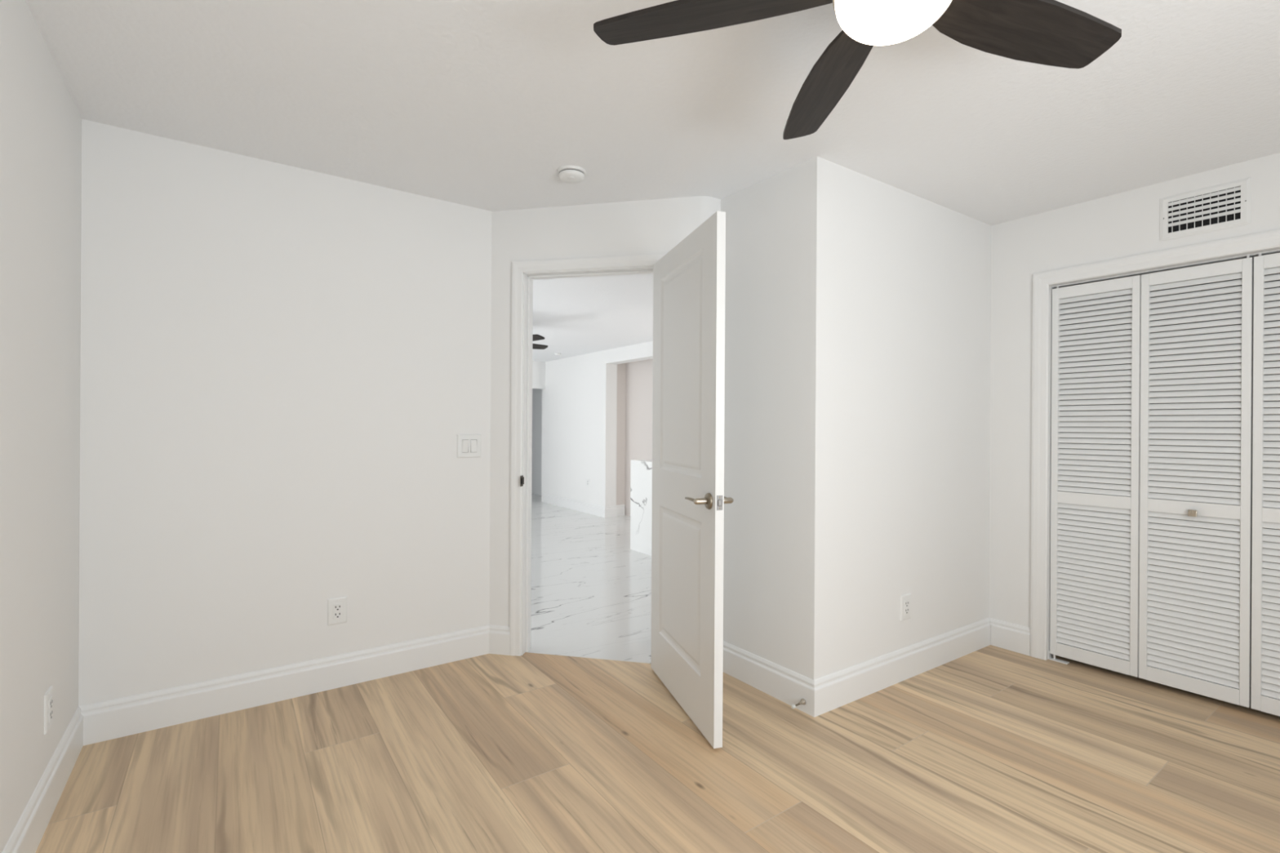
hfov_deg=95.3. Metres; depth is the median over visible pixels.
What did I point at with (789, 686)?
baseboard
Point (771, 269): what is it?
wall
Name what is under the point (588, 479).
wall outlet
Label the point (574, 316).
ceiling
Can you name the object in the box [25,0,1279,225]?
ceiling
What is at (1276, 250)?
door track
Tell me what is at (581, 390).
wall
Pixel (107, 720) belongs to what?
baseboard
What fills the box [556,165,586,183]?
smoke detector
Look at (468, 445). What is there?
light switch
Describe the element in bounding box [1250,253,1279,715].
door
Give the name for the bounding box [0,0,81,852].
wall
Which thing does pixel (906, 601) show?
receptacle
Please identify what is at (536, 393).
wall
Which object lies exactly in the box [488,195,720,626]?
wall
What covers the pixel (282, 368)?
wall
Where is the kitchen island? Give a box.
[630,459,652,555]
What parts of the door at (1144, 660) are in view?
knob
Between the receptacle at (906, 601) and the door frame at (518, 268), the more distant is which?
the door frame at (518, 268)
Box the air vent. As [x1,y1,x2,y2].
[1160,177,1250,241]
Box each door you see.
[650,211,733,748]
[1049,255,1253,707]
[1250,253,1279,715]
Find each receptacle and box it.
[48,695,52,722]
[333,603,342,619]
[904,599,909,615]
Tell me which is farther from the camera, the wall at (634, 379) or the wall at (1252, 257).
the wall at (634, 379)
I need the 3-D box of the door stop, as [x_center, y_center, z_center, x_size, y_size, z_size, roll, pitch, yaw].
[0.692,1.213,2.553,0.076,0.025,0.025,0,0,-36]
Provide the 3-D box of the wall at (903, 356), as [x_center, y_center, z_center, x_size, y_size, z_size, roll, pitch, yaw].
[1.371,0.043,3.029,1.540,2.440,0.123,0,0,-34]
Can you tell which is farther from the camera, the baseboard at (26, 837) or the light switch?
the light switch
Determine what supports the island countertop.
on the kitchen island
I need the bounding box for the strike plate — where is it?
[520,475,524,486]
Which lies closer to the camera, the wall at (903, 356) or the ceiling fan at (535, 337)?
the wall at (903, 356)
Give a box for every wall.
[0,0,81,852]
[78,119,491,706]
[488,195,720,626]
[531,388,542,495]
[532,360,545,502]
[544,341,653,506]
[616,359,653,515]
[720,156,817,679]
[813,156,991,679]
[989,152,1279,627]
[1058,257,1279,672]
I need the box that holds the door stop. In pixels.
[791,698,805,708]
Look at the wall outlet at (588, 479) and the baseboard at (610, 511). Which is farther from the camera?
the wall outlet at (588, 479)
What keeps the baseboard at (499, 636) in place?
attached to the wall at (654, 226)
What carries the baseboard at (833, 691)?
attached to the wall at (903, 356)
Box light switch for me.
[457,434,480,457]
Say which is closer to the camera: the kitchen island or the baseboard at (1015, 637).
the baseboard at (1015, 637)
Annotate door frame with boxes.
[509,253,666,656]
[1030,229,1279,660]
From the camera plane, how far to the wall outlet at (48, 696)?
1.86 m
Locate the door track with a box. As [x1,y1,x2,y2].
[1051,248,1279,288]
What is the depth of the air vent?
2.67 m
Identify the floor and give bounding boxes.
[35,493,1279,852]
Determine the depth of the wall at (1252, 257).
3.28 m
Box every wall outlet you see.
[44,685,53,734]
[327,596,346,625]
[586,478,590,487]
[900,593,911,621]
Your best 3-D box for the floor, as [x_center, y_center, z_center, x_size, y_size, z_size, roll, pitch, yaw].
[-1.107,1.297,5.280,6.920,0.100,12.500,0,0,-35]
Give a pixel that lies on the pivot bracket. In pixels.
(1050, 657)
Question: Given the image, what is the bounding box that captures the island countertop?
[631,459,652,466]
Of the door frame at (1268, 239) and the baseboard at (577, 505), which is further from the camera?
the baseboard at (577, 505)
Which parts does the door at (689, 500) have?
lever, latch plate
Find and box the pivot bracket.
[1048,650,1069,664]
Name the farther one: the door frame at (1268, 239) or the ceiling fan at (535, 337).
the ceiling fan at (535, 337)
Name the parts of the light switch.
rocker frame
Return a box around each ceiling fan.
[532,334,547,349]
[593,0,1121,139]
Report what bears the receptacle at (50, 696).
attached to the wall outlet at (48, 696)
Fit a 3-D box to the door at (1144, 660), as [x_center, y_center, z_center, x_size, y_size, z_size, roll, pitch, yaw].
[2.468,0.238,2.880,0.052,2.003,0.759,0,0,-36]
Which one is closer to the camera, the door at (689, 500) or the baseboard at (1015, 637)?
the door at (689, 500)
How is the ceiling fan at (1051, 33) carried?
hanging from the ceiling at (477, 104)
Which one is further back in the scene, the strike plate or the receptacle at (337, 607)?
the strike plate
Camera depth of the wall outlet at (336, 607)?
2.79 m
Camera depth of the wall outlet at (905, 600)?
2.92 m
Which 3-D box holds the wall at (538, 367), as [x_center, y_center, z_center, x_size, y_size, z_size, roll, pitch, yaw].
[-3.561,0.081,8.207,6.025,2.300,0.120,0,0,-35]
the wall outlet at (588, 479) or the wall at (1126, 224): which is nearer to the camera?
the wall at (1126, 224)
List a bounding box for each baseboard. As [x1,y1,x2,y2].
[1,706,83,852]
[79,625,488,745]
[488,624,509,655]
[543,493,604,517]
[604,504,625,517]
[723,640,814,716]
[813,617,990,717]
[989,617,1030,656]
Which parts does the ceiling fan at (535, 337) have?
blade, blade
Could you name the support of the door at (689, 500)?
in the wall at (654, 226)
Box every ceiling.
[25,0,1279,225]
[532,274,653,361]

